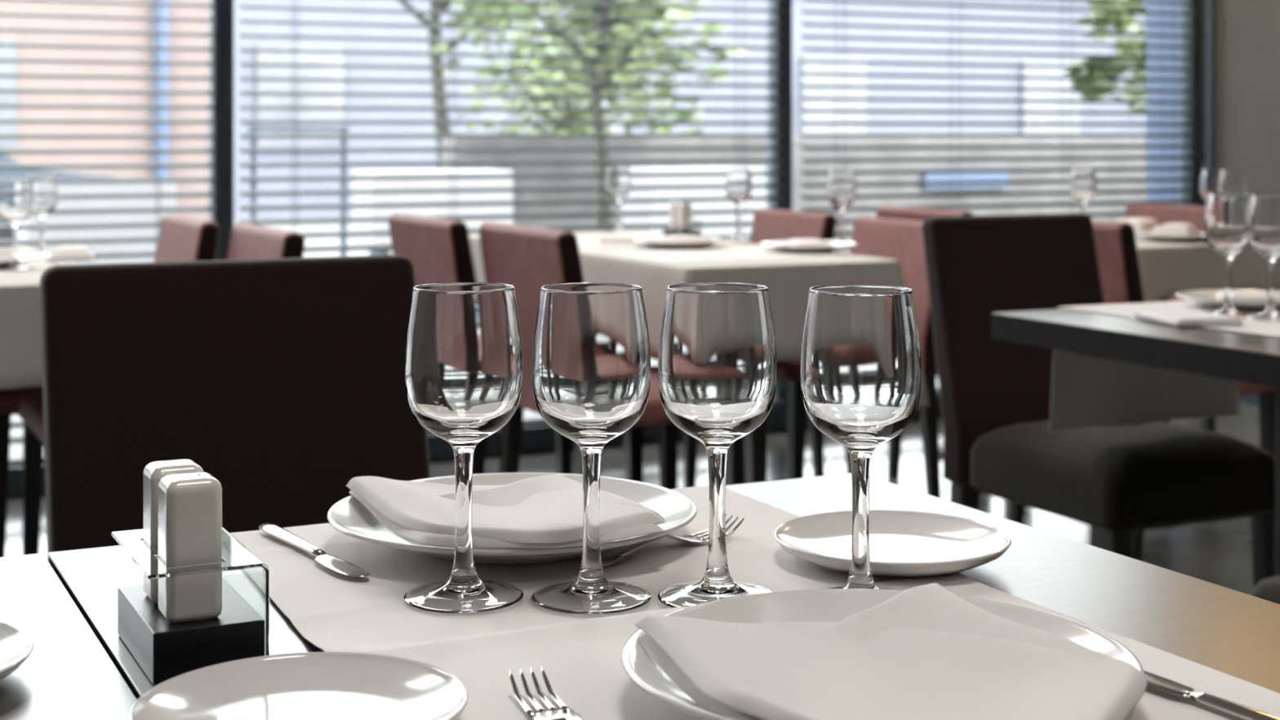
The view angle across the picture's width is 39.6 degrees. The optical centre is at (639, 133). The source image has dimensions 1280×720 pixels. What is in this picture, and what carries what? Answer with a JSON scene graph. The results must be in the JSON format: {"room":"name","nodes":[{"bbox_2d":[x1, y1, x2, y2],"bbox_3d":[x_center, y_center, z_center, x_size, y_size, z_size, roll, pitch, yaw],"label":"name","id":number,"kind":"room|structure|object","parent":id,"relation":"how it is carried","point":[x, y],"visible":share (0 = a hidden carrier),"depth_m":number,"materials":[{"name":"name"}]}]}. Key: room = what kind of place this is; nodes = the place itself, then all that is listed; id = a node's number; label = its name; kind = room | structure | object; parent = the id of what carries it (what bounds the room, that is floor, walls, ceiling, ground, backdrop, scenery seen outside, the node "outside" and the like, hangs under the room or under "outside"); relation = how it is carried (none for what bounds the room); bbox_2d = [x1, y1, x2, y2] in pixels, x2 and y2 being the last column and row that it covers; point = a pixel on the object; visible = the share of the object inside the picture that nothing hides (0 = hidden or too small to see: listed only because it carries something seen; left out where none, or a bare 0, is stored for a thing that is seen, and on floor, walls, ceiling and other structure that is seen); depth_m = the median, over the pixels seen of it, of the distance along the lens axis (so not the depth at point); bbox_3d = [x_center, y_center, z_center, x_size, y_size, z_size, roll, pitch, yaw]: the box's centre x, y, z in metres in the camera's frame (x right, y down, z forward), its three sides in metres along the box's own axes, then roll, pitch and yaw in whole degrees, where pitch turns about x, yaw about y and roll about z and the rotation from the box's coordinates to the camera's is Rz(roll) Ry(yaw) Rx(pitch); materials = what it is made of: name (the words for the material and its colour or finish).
{"room":"restaurant dining room","nodes":[
{"label":"restaurant dining room","id":0,"kind":"room"},
{"bbox_2d":[5,403,1260,595],"bbox_3d":[0.225,1.113,1.317,9.160,0.120,8.970,0,0,-26],"label":"floor","id":1,"kind":"structure","parent":0,"point":[1219,553],"depth_m":5.33,"materials":[{"name":"tile"}]},
{"bbox_2d":[0,553,137,719],"bbox_3d":[-0.594,0.678,0.791,0.726,0.750,0.743,0,0,-26],"label":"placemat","id":2,"kind":"object","parent":1,"relation":"on","point":[68,673],"visible":0.86,"depth_m":1.02,"materials":[{"name":"fabric"}]},
{"bbox_2d":[0,622,33,679],"bbox_3d":[-0.419,0.294,0.973,0.165,0.016,0.165,0,0,-26],"label":"plate","id":3,"kind":"object","parent":2,"relation":"on","point":[16,645],"visible":1,"depth_m":1.00,"materials":[{"name":"white ceramic"}]},
{"bbox_2d":[0,213,219,557],"bbox_3d":[-1.329,0.631,4.292,0.524,0.845,0.490,0,0,-26],"label":"upholstered chair","id":4,"kind":"object","parent":1,"relation":"on","point":[180,237],"visible":0.26,"depth_m":4.17,"materials":[{"name":"fabric"}]},
{"bbox_2d":[17,222,305,555],"bbox_3d":[-1.042,0.631,3.842,0.524,0.845,0.490,0,0,-26],"label":"upholstered chair","id":5,"kind":"object","parent":1,"relation":"on","point":[248,241],"visible":0.26,"depth_m":3.92,"materials":[{"name":"fabric"}]},
{"bbox_2d":[40,254,431,560],"bbox_3d":[-0.403,0.607,2.028,0.470,0.892,0.568,0,0,-26],"label":"dining chair","id":6,"kind":"object","parent":1,"relation":"on","point":[282,379],"visible":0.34,"depth_m":2.19,"materials":[{"name":"brown fabric"}]},
{"bbox_2d":[388,213,643,482],"bbox_3d":[-0.319,0.631,4.539,0.524,0.845,0.490,0,0,-26],"label":"upholstered chair","id":7,"kind":"object","parent":1,"relation":"on","point":[439,251],"visible":0.28,"depth_m":4.40,"materials":[{"name":"fabric"}]},
{"bbox_2d":[479,222,767,488],"bbox_3d":[-0.042,0.631,4.085,0.524,0.845,0.490,0,0,-26],"label":"upholstered chair","id":8,"kind":"object","parent":1,"relation":"on","point":[528,259],"visible":0.27,"depth_m":3.98,"materials":[{"name":"fabric"}]},
{"bbox_2d":[573,436,746,485],"bbox_3d":[0.043,0.680,4.794,0.560,0.746,1.460,0,0,-26],"label":"dining table","id":9,"kind":"object","parent":1,"relation":"on","point":[735,463],"visible":0.11,"depth_m":4.36,"materials":[{"name":"black wood"}]},
{"bbox_2d":[468,230,929,408],"bbox_3d":[0.074,0.476,4.782,0.678,0.346,1.575,0,0,-26],"label":"tablecloth","id":10,"kind":"object","parent":9,"relation":"on","point":[788,282],"visible":0.36,"depth_m":4.16,"materials":[{"name":"fabric"}]},
{"bbox_2d":[606,166,631,232],"bbox_3d":[-0.065,0.201,5.420,0.077,0.200,0.077,0,0,36],"label":"wine glass","id":11,"kind":"object","parent":10,"relation":"on","point":[618,178],"visible":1,"depth_m":5.39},
{"bbox_2d":[606,166,631,199],"bbox_3d":[-0.065,0.152,5.420,0.076,0.102,0.076,0,0,-26],"label":"bowl","id":12,"kind":"object","parent":11,"relation":"on","point":[618,178],"depth_m":5.39,"materials":[{"name":"clear glass"}]},
{"bbox_2d":[577,234,662,246],"bbox_3d":[-0.080,0.302,5.023,0.480,0.001,0.400,0,0,-26],"label":"placemat","id":13,"kind":"object","parent":10,"relation":"on","point":[586,241],"visible":0.29,"depth_m":4.90,"materials":[{"name":"fabric"}]},
{"bbox_2d":[597,232,657,242],"bbox_3d":[-0.028,0.291,5.000,0.143,0.023,0.204,0,0,12],"label":"folded napkin","id":14,"kind":"object","parent":13,"relation":"on","point":[623,237],"visible":0.73,"depth_m":4.92,"materials":[{"name":"white fabric"}]},
{"bbox_2d":[631,236,725,248],"bbox_3d":[0.103,0.291,4.720,0.250,0.021,0.250,0,0,-26],"label":"dinner plate","id":15,"kind":"object","parent":10,"relation":"on","point":[641,240],"visible":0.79,"depth_m":4.64,"materials":[{"name":"white ceramic"}]},
{"bbox_2d":[644,235,713,241],"bbox_3d":[0.103,0.281,4.720,0.173,0.019,0.102,0,0,-43],"label":"folded napkin","id":16,"kind":"object","parent":15,"relation":"on","point":[670,237],"visible":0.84,"depth_m":4.68,"materials":[{"name":"white fabric"}]},
{"bbox_2d":[662,201,701,235],"bbox_3d":[0.118,0.247,5.021,0.065,0.108,0.116,0,0,-26],"label":"stand","id":17,"kind":"object","parent":10,"relation":"on","point":[682,223],"visible":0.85,"depth_m":4.99,"materials":[{"name":"white ceramic"}]},
{"bbox_2d":[601,246,844,262],"bbox_3d":[0.205,0.302,4.439,0.480,0.001,0.400,0,0,-26],"label":"placemat","id":18,"kind":"object","parent":10,"relation":"on","point":[763,252],"visible":0.93,"depth_m":4.40,"materials":[{"name":"fabric"}]},
{"bbox_2d":[724,168,751,239],"bbox_3d":[0.280,0.201,5.050,0.077,0.200,0.077,0,0,37],"label":"wine glass","id":19,"kind":"object","parent":10,"relation":"on","point":[738,185],"visible":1,"depth_m":5.02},
{"bbox_2d":[724,168,751,204],"bbox_3d":[0.280,0.152,5.050,0.076,0.102,0.076,0,0,-26],"label":"bowl","id":20,"kind":"object","parent":19,"relation":"on","point":[738,185],"depth_m":5.02,"materials":[{"name":"clear glass"}]},
{"bbox_2d":[759,240,857,253],"bbox_3d":[0.430,0.291,4.550,0.250,0.021,0.250,0,0,-26],"label":"dinner plate","id":21,"kind":"object","parent":10,"relation":"on","point":[837,245],"visible":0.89,"depth_m":4.48,"materials":[{"name":"white ceramic"}]},
{"bbox_2d":[783,238,832,246],"bbox_3d":[0.430,0.281,4.550,0.102,0.019,0.173,0,0,-5],"label":"folded napkin","id":22,"kind":"object","parent":21,"relation":"on","point":[797,242],"visible":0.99,"depth_m":4.48,"materials":[{"name":"white fabric"}]},
{"bbox_2d":[826,170,855,246],"bbox_3d":[0.538,0.201,4.750,0.077,0.200,0.077,0,0,27],"label":"wine glass","id":23,"kind":"object","parent":10,"relation":"on","point":[841,185],"visible":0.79,"depth_m":4.72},
{"bbox_2d":[826,170,855,208],"bbox_3d":[0.538,0.152,4.750,0.076,0.102,0.076,0,0,-26],"label":"bowl","id":24,"kind":"object","parent":23,"relation":"on","point":[841,185],"depth_m":4.72,"materials":[{"name":"clear glass"}]},
{"bbox_2d":[47,473,1279,699],"bbox_3d":[0.046,0.678,1.103,0.694,0.750,0.743,0,0,-26],"label":"dining table","id":25,"kind":"object","parent":1,"relation":"on","point":[1235,633],"visible":0.27,"depth_m":1.18,"materials":[{"name":"laminate"}]},
{"bbox_2d":[111,526,269,685],"bbox_3d":[-0.264,0.272,1.037,0.067,0.062,0.118,0,0,-26],"label":"stand","id":26,"kind":"object","parent":25,"relation":"on","point":[165,650],"visible":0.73,"depth_m":1.00,"materials":[{"name":"black glass"}]},
{"bbox_2d":[142,458,204,603],"bbox_3d":[-0.276,0.234,1.051,0.032,0.079,0.032,0,0,-26],"label":"shaker","id":27,"kind":"object","parent":26,"relation":"in","point":[153,472],"visible":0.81,"depth_m":1.04,"materials":[{"name":"white ceramic"}]},
{"bbox_2d":[158,471,222,622],"bbox_3d":[-0.256,0.234,1.010,0.032,0.079,0.032,0,0,-26],"label":"shaker","id":28,"kind":"object","parent":26,"relation":"in","point":[190,504],"visible":1,"depth_m":1.00,"materials":[{"name":"white ceramic"}]},
{"bbox_2d":[128,652,467,719],"bbox_3d":[-0.168,0.290,0.884,0.165,0.016,0.165,0,0,-26],"label":"plate","id":29,"kind":"object","parent":25,"relation":"on","point":[303,686],"visible":1,"depth_m":0.92,"materials":[{"name":"white ceramic"}]},
{"bbox_2d":[230,485,918,652],"bbox_3d":[-0.051,0.298,1.251,0.445,0.009,0.384,0,0,-26],"label":"placemat","id":30,"kind":"object","parent":25,"relation":"on","point":[334,611],"visible":0.52,"depth_m":1.20,"materials":[{"name":"fabric"}]},
{"bbox_2d":[258,522,370,577],"bbox_3d":[-0.234,0.296,1.264,0.019,0.007,0.180,0,0,-33],"label":"table knife","id":31,"kind":"object","parent":30,"relation":"on","point":[338,565],"visible":1,"depth_m":1.25,"materials":[{"name":"metal"}]},
{"bbox_2d":[403,282,523,613],"bbox_3d":[-0.114,0.199,1.145,0.077,0.200,0.077,0,0,-38],"label":"wine glass","id":32,"kind":"object","parent":30,"relation":"on","point":[464,356],"visible":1,"depth_m":1.12,"materials":[{"name":"glass"}]},
{"bbox_2d":[404,282,523,447],"bbox_3d":[-0.114,0.150,1.145,0.076,0.102,0.076,0,0,-26],"label":"bowl","id":33,"kind":"object","parent":32,"relation":"on","point":[464,356],"depth_m":1.11,"materials":[{"name":"clear glass"}]},
{"bbox_2d":[326,472,697,564],"bbox_3d":[-0.093,0.287,1.306,0.270,0.025,0.270,0,0,-26],"label":"dinner plate","id":34,"kind":"object","parent":30,"relation":"on","point":[349,517],"visible":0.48,"depth_m":1.28,"materials":[{"name":"white ceramic"}]},
{"bbox_2d":[346,474,666,547],"bbox_3d":[-0.100,0.269,1.283,0.169,0.024,0.242,0,0,-26],"label":"folded napkin","id":35,"kind":"object","parent":34,"relation":"on","point":[546,510],"visible":0.86,"depth_m":1.24,"materials":[{"name":"white fabric"}]},
{"bbox_2d":[531,282,651,614],"bbox_3d":[-0.031,0.199,1.143,0.077,0.200,0.077,0,0,-38],"label":"wine glass","id":36,"kind":"object","parent":30,"relation":"on","point":[591,351],"visible":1,"depth_m":1.12,"materials":[{"name":"glass"}]},
{"bbox_2d":[532,282,650,447],"bbox_3d":[-0.031,0.150,1.143,0.076,0.102,0.076,0,0,-26],"label":"bowl","id":37,"kind":"object","parent":36,"relation":"on","point":[591,351],"depth_m":1.11,"materials":[{"name":"clear glass"}]},
{"bbox_2d":[601,514,744,566],"bbox_3d":[0.019,0.293,1.281,0.024,0.012,0.150,0,0,44],"label":"fork","id":38,"kind":"object","parent":30,"relation":"on","point":[695,538],"visible":0.73,"depth_m":1.28,"materials":[{"name":"metal"}]},
{"bbox_2d":[657,282,777,608],"bbox_3d":[0.050,0.199,1.143,0.077,0.200,0.077,0,0,37],"label":"wine glass","id":39,"kind":"object","parent":30,"relation":"on","point":[717,362],"visible":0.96,"depth_m":1.12,"materials":[{"name":"glass"}]},
{"bbox_2d":[657,282,777,447],"bbox_3d":[0.050,0.150,1.143,0.076,0.102,0.076,0,0,-26],"label":"bowl","id":40,"kind":"object","parent":39,"relation":"on","point":[717,362],"depth_m":1.11,"materials":[{"name":"clear glass"}]},
{"bbox_2d":[773,510,1011,576],"bbox_3d":[0.176,0.290,1.249,0.165,0.016,0.165,0,0,-26],"label":"plate","id":41,"kind":"object","parent":30,"relation":"on","point":[902,543],"visible":0.88,"depth_m":1.26,"materials":[{"name":"white ceramic"}]},
{"bbox_2d":[353,572,1279,719],"bbox_3d":[0.091,0.298,0.936,0.460,0.004,0.378,0,0,-26],"label":"placemat","id":42,"kind":"object","parent":25,"relation":"on","point":[580,660],"visible":0.32,"depth_m":0.99,"materials":[{"name":"fabric"}]},
{"bbox_2d":[509,666,582,719],"bbox_3d":[-0.030,0.292,0.867,0.024,0.012,0.175,0,0,-21],"label":"fork","id":43,"kind":"object","parent":42,"relation":"on","point":[566,713],"visible":1,"depth_m":0.92,"materials":[{"name":"metal"}]},
{"bbox_2d":[800,284,921,589],"bbox_3d":[0.140,0.199,1.127,0.077,0.200,0.077,0,0,37],"label":"wine glass","id":44,"kind":"object","parent":42,"relation":"on","point":[860,362],"visible":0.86,"depth_m":1.10,"materials":[{"name":"glass"}]},
{"bbox_2d":[800,284,921,452],"bbox_3d":[0.140,0.150,1.127,0.076,0.102,0.076,0,0,-26],"label":"bowl","id":45,"kind":"object","parent":44,"relation":"on","point":[860,362],"depth_m":1.10,"materials":[{"name":"clear glass"}]},
{"bbox_2d":[621,588,1144,719],"bbox_3d":[0.125,0.286,0.934,0.270,0.025,0.270,0,0,-26],"label":"dinner plate","id":46,"kind":"object","parent":42,"relation":"on","point":[824,605],"visible":0.31,"depth_m":1.02,"materials":[{"name":"white ceramic"}]},
{"bbox_2d":[634,582,1146,719],"bbox_3d":[0.137,0.269,0.872,0.213,0.026,0.271,0,0,-20],"label":"folded napkin","id":47,"kind":"object","parent":46,"relation":"on","point":[924,652],"visible":1,"depth_m":0.87,"materials":[{"name":"white fabric"}]},
{"bbox_2d":[1143,670,1279,719],"bbox_3d":[0.299,0.294,0.916,0.019,0.007,0.164,0,0,-30],"label":"table knife","id":48,"kind":"object","parent":42,"relation":"on","point":[1237,710],"visible":0.63,"depth_m":0.92,"materials":[{"name":"metal"}]},
{"bbox_2d":[624,208,836,488],"bbox_3d":[0.271,0.649,5.506,0.524,0.808,0.451,0,0,-26],"label":"upholstered chair","id":49,"kind":"object","parent":1,"relation":"on","point":[767,224],"visible":0.26,"depth_m":5.44,"materials":[{"name":"fabric"}]},
{"bbox_2d":[776,216,941,497],"bbox_3d":[0.529,0.649,4.931,0.524,0.808,0.451,0,0,-26],"label":"upholstered chair","id":50,"kind":"object","parent":1,"relation":"on","point":[900,240],"visible":0.27,"depth_m":4.83,"materials":[{"name":"fabric"}]},
{"bbox_2d":[875,205,980,503],"bbox_3d":[1.048,0.637,5.340,0.524,0.832,0.451,0,0,-26],"label":"upholstered chair","id":51,"kind":"object","parent":1,"relation":"on","point":[895,445],"visible":0.1,"depth_m":5.34,"materials":[{"name":"fabric"}]},
{"bbox_2d":[938,297,1168,456],"bbox_3d":[1.293,0.680,5.459,0.570,0.746,1.320,0,0,-26],"label":"dining table","id":52,"kind":"object","parent":1,"relation":"on","point":[1166,299],"visible":0.02,"depth_m":5.07,"materials":[{"name":"black wood"}]},
{"bbox_2d":[1135,236,1279,302],"bbox_3d":[1.295,0.384,5.462,0.656,0.162,1.405,0,0,-26],"label":"tablecloth","id":53,"kind":"object","parent":52,"relation":"on","point":[1167,268],"visible":0.16,"depth_m":4.82,"materials":[{"name":"fabric"}]},
{"bbox_2d":[1070,167,1096,213],"bbox_3d":[1.309,0.201,5.250,0.077,0.200,0.077,0,0,21],"label":"wine glass","id":54,"kind":"object","parent":53,"relation":"on","point":[1082,180],"visible":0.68,"depth_m":5.22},
{"bbox_2d":[1114,217,1159,237],"bbox_3d":[1.466,0.277,5.250,0.122,0.052,0.163,0,0,41],"label":"folded napkin","id":55,"kind":"object","parent":53,"relation":"on","point":[1140,224],"visible":0.46,"depth_m":5.20,"materials":[{"name":"white fabric"}]},
{"bbox_2d":[1134,231,1205,241],"bbox_3d":[1.509,0.291,5.000,0.240,0.021,0.240,0,0,-26],"label":"dinner plate","id":56,"kind":"object","parent":53,"relation":"on","point":[1147,234],"visible":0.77,"depth_m":4.93,"materials":[{"name":"white ceramic"}]},
{"bbox_2d":[1151,222,1202,235],"bbox_3d":[1.509,0.272,5.000,0.112,0.037,0.163,0,0,30],"label":"folded napkin","id":57,"kind":"object","parent":56,"relation":"on","point":[1171,228],"visible":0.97,"depth_m":4.95,"materials":[{"name":"white fabric"}]},
{"bbox_2d":[1200,168,1226,239],"bbox_3d":[1.632,0.201,5.050,0.077,0.200,0.077,0,0,21],"label":"wine glass","id":58,"kind":"object","parent":53,"relation":"on","point":[1210,179],"visible":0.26,"depth_m":5.02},
{"bbox_2d":[1200,168,1226,200],"bbox_3d":[1.632,0.152,5.050,0.076,0.102,0.076,0,0,-26],"label":"bowl","id":59,"kind":"object","parent":58,"relation":"on","point":[1210,179],"depth_m":5.02,"materials":[{"name":"clear glass"}]},
{"bbox_2d":[1218,169,1248,194],"bbox_3d":[1.619,0.201,4.850,0.077,0.200,0.077,0,0,1],"label":"wine glass","id":60,"kind":"object","parent":53,"relation":"on","point":[1231,181],"visible":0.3,"depth_m":4.82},
{"bbox_2d":[921,213,1275,588],"bbox_3d":[0.856,0.609,3.343,0.400,0.889,0.578,0,0,-26],"label":"dining chair","id":61,"kind":"object","parent":1,"relation":"on","point":[995,395],"visible":0.72,"depth_m":3.39,"materials":[{"name":"brown fabric"}]},
{"bbox_2d":[991,308,1279,576],"bbox_3d":[1.052,0.678,2.827,0.670,0.750,0.720,0,0,-26],"label":"dining table","id":62,"kind":"object","parent":1,"relation":"on","point":[1253,358],"visible":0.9,"depth_m":2.72,"materials":[{"name":"laminate"}]},
{"bbox_2d":[1049,300,1279,431],"bbox_3d":[1.058,0.408,2.852,0.428,0.217,0.730,0,0,-26],"label":"table runner","id":63,"kind":"object","parent":62,"relation":"on","point":[1087,391],"visible":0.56,"depth_m":3.13,"materials":[{"name":"white fabric"}]},
{"bbox_2d":[1133,308,1242,326],"bbox_3d":[0.878,0.294,2.854,0.112,0.014,0.163,0,0,-10],"label":"folded napkin","id":64,"kind":"object","parent":63,"relation":"on","point":[1173,317],"visible":1,"depth_m":2.81,"materials":[{"name":"white fabric"}]},
{"bbox_2d":[1175,288,1279,311],"bbox_3d":[1.050,0.290,3.071,0.240,0.021,0.240,0,0,-26],"label":"dinner plate","id":65,"kind":"object","parent":63,"relation":"on","point":[1208,297],"visible":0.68,"depth_m":3.02,"materials":[{"name":"white ceramic"}]},
{"bbox_2d":[1216,289,1279,302],"bbox_3d":[1.050,0.282,3.071,0.102,0.016,0.153,0,0,18],"label":"folded napkin","id":66,"kind":"object","parent":65,"relation":"on","point":[1237,295],"visible":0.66,"depth_m":3.02,"materials":[{"name":"white fabric"}]},
{"bbox_2d":[1204,193,1252,317],"bbox_3d":[0.970,0.200,2.930,0.077,0.200,0.077,0,0,-19],"label":"wine glass","id":67,"kind":"object","parent":63,"relation":"on","point":[1225,214],"visible":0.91,"depth_m":2.90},
{"bbox_2d":[1204,193,1249,256],"bbox_3d":[0.970,0.151,2.930,0.076,0.102,0.076,0,0,-26],"label":"bowl","id":68,"kind":"object","parent":67,"relation":"on","point":[1225,214],"depth_m":2.90,"materials":[{"name":"clear glass"}]},
{"bbox_2d":[1245,194,1279,321],"bbox_3d":[1.022,0.200,2.880,0.077,0.200,0.077,0,0,2],"label":"wine glass","id":69,"kind":"object","parent":63,"relation":"on","point":[1263,212],"visible":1,"depth_m":2.86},
{"bbox_2d":[1245,194,1279,258],"bbox_3d":[1.022,0.151,2.880,0.076,0.102,0.076,0,0,-26],"label":"bowl","id":70,"kind":"object","parent":69,"relation":"on","point":[1263,212],"depth_m":2.85,"materials":[{"name":"clear glass"}]},
{"bbox_2d":[1008,220,1275,561],"bbox_3d":[1.245,0.631,4.457,0.524,0.845,0.490,0,0,-26],"label":"upholstered chair","id":71,"kind":"object","parent":1,"relation":"on","point":[1116,246],"visible":0.16,"depth_m":4.17,"materials":[{"name":"fabric"}]},
{"bbox_2d":[1124,203,1215,432],"bbox_3d":[1.608,0.649,5.958,0.524,0.808,0.451,0,0,-26],"label":"upholstered chair","id":72,"kind":"object","parent":1,"relation":"on","point":[1164,214],"visible":0.09,"depth_m":6.02,"materials":[{"name":"fabric"}]},
{"bbox_2d":[1249,575,1279,604],"bbox_3d":[1.085,0.609,2.155,0.420,0.889,0.558,0,0,-26],"label":"dining chair","id":73,"kind":"object","parent":1,"relation":"on","point":[1268,588],"visible":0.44,"depth_m":2.28,"materials":[{"name":"brown fabric"}]},
{"bbox_3d":[-1.716,0.680,4.031,0.750,0.746,1.250,0,0,-26],"label":"dining table","id":74,"kind":"object","parent":1,"relation":"on","visible":0},
{"bbox_2d":[0,246,64,389],"bbox_3d":[-1.731,0.451,4.028,0.861,0.295,1.389,0,0,-26],"label":"tablecloth","id":75,"kind":"object","parent":74,"relation":"on","point":[20,335],"visible":0.38,"depth_m":3.56,"materials":[{"name":"fabric"}]},
{"bbox_2d":[0,178,32,270],"bbox_3d":[-1.389,0.201,3.950,0.077,0.200,0.077,0,0,-19],"label":"wine glass","id":76,"kind":"object","parent":75,"relation":"on","point":[15,194],"visible":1,"depth_m":3.92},
{"bbox_2d":[0,178,32,224],"bbox_3d":[-1.389,0.152,3.950,0.076,0.102,0.076,0,0,-26],"label":"bowl","id":77,"kind":"object","parent":76,"relation":"on","point":[15,194],"depth_m":3.92,"materials":[{"name":"clear glass"}]},
{"bbox_2d":[26,173,57,257],"bbox_3d":[-1.465,0.201,4.350,0.077,0.200,0.077,0,0,-19],"label":"wine glass","id":78,"kind":"object","parent":75,"relation":"on","point":[44,186],"visible":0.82,"depth_m":4.33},
{"bbox_2d":[26,173,57,216],"bbox_3d":[-1.465,0.152,4.350,0.076,0.102,0.076,0,0,-26],"label":"bowl","id":79,"kind":"object","parent":78,"relation":"on","point":[44,186],"depth_m":4.32,"materials":[{"name":"clear glass"}]},
{"bbox_2d":[48,244,93,261],"bbox_3d":[-1.366,0.286,4.271,0.102,0.032,0.163,0,0,-16],"label":"folded napkin","id":80,"kind":"object","parent":75,"relation":"on","point":[77,252],"visible":1,"depth_m":4.20,"materials":[{"name":"white fabric"}]},
{"bbox_2d":[1216,0,1279,195],"bbox_3d":[4.252,-0.547,3.281,0.200,3.200,8.970,0,0,-26],"label":"wall","id":81,"kind":"structure","parent":0,"point":[1248,31],"depth_m":6.92,"materials":[{"name":"grey paint"}]},
{"bbox_2d":[1197,0,1216,206],"bbox_3d":[2.244,-0.472,7.136,0.030,3.050,0.160,0,0,-26],"label":"window frame","id":82,"kind":"structure","parent":81,"relation":"attached to","point":[1208,9],"depth_m":7.07,"materials":[{"name":"metal"}]},
{"bbox_3d":[-1.701,-2.072,5.267,8.760,0.150,0.140,0,0,-26],"label":"wall","id":83,"kind":"structure","parent":0,"visible":0},
{"bbox_2d":[8,0,223,497],"bbox_3d":[-2.173,-0.472,5.015,1.980,3.050,0.080,0,0,-26],"label":"window","id":84,"kind":"structure","parent":83,"relation":"in","point":[15,483],"depth_m":5.41,"materials":[{"name":"metal"}]},
{"bbox_2d":[0,0,217,466],"bbox_3d":[-2.136,-0.497,4.938,1.910,2.900,0.056,0,0,-26],"label":"blind","id":85,"kind":"object","parent":84,"relation":"attached to","point":[17,461],"visible":0.42,"depth_m":5.21,"materials":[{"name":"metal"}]},
{"bbox_2d":[223,0,785,461],"bbox_3d":[-0.394,-0.472,5.883,1.980,3.050,0.080,0,0,-26],"label":"window","id":86,"kind":"structure","parent":83,"relation":"in","point":[540,438],"depth_m":5.88,"materials":[{"name":"metal"}]},
{"bbox_2d":[237,0,786,434],"bbox_3d":[-0.356,-0.497,5.806,1.910,2.900,0.056,0,0,-26],"label":"blind","id":87,"kind":"object","parent":86,"relation":"attached to","point":[776,403],"visible":0.56,"depth_m":5.78,"materials":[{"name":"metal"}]},
{"bbox_2d":[784,0,1197,431],"bbox_3d":[1.357,-0.472,6.737,1.915,3.050,0.080,0,0,-26],"label":"window","id":88,"kind":"structure","parent":83,"relation":"in","point":[1183,8],"depth_m":7.11,"materials":[{"name":"metal"}]},
{"bbox_2d":[796,0,1204,394],"bbox_3d":[1.394,-0.497,6.660,1.845,2.900,0.056,0,0,-26],"label":"blind","id":89,"kind":"object","parent":88,"relation":"attached to","point":[951,100],"visible":0.41,"depth_m":6.62,"materials":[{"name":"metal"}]},
{"label":"outside","id":90,"kind":"structure","parent":0,"visible":0},
{"bbox_2d":[9,221,938,457],"bbox_3d":[-9.885,1.273,31.672,70.000,0.160,54.400,0,0,-26],"label":"ground","id":91,"kind":"structure","parent":90,"point":[15,450],"depth_m":19.08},
{"bbox_2d":[0,154,115,247],"bbox_3d":[-6.497,0.512,14.633,4.250,1.362,1.800,0,0,-26],"label":"parked car","id":92,"kind":"object","parent":91,"relation":"on","point":[4,158],"visible":0.02,"depth_m":14.41,"materials":[{"name":"paint"}]},
{"bbox_2d":[17,182,176,265],"bbox_3d":[-2.607,0.708,8.520,0.682,0.970,0.400,0,0,-26],"label":"planter box","id":93,"kind":"object","parent":91,"relation":"on","point":[118,187],"visible":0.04,"depth_m":8.35,"materials":[{"name":"white paint"}]},
{"bbox_2d":[247,127,348,256],"bbox_3d":[-1.484,0.583,7.732,0.440,1.220,0.024,0,0,-26],"label":"terrace railing","id":94,"kind":"object","parent":91,"relation":"on","point":[343,141],"visible":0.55,"depth_m":7.77,"materials":[{"name":"metal"}]},
{"bbox_2d":[352,168,512,255],"bbox_3d":[-1.190,0.703,10.212,0.834,0.980,0.400,0,0,-26],"label":"planter box","id":95,"kind":"object","parent":91,"relation":"on","point":[461,183],"visible":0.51,"depth_m":10.03,"materials":[{"name":"white paint"}]},
{"bbox_2d":[397,0,631,169],"bbox_3d":[-1.394,-1.372,14.307,2.747,5.129,3.303,0,0,-26],"label":"tree","id":96,"kind":"object","parent":91,"relation":"on","point":[438,6],"visible":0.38,"depth_m":13.87,"materials":[{"name":"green plant"}]},
{"bbox_2d":[0,0,1146,221],"bbox_3d":[-7.781,-0.757,25.077,48.400,3.900,4.500,0,0,-26],"label":"apartment building","id":97,"kind":"structure","parent":91,"relation":"on","point":[798,16],"depth_m":24.97,"materials":[{"name":"white paint"}]},
{"bbox_2d":[449,1,704,133],"bbox_3d":[-0.975,-0.249,19.432,2.836,2.884,2.685,0,0,-32],"label":"tree","id":98,"kind":"object","parent":91,"relation":"on","point":[545,89],"visible":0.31,"depth_m":18.90,"materials":[{"name":"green plant"}]},
{"bbox_2d":[460,0,747,231],"bbox_3d":[-0.343,-0.859,11.823,2.156,4.103,2.402,0,0,-15],"label":"tree","id":99,"kind":"object","parent":91,"relation":"on","point":[518,8],"visible":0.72,"depth_m":11.68,"materials":[{"name":"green plant"}]},
{"bbox_2d":[622,166,765,243],"bbox_3d":[0.332,0.703,10.954,0.802,0.980,0.400,0,0,-26],"label":"planter box","id":100,"kind":"object","parent":91,"relation":"on","point":[664,180],"visible":0.41,"depth_m":10.76,"materials":[{"name":"white paint"}]},
{"bbox_2d":[440,137,1146,254],"bbox_3d":[4.420,0.613,15.118,12.800,1.160,0.300,0,0,-26],"label":"wall","id":101,"kind":"structure","parent":91,"relation":"on","point":[798,202],"depth_m":13.64,"materials":[{"name":"beige stone"}]},
{"bbox_2d":[922,172,1008,189],"bbox_3d":[2.569,0.363,14.009,0.800,0.140,0.050,0,0,-26],"label":"wall plaque","id":102,"kind":"object","parent":101,"relation":"attached to","point":[1004,175],"visible":0.61,"depth_m":13.98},
{"bbox_2d":[1063,0,1146,111],"bbox_3d":[3.295,-0.256,11.793,0.920,2.898,0.760,0,0,8],"label":"tree","id":103,"kind":"object","parent":91,"relation":"on","point":[1099,5],"visible":0.44,"depth_m":11.83,"materials":[{"name":"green plant"}]},
{"bbox_2d":[1146,0,1178,204],"bbox_3d":[2.925,-0.577,8.603,0.700,3.540,0.600,0,0,-26],"label":"pier","id":104,"kind":"structure","parent":91,"relation":"on","point":[1162,7],"depth_m":8.61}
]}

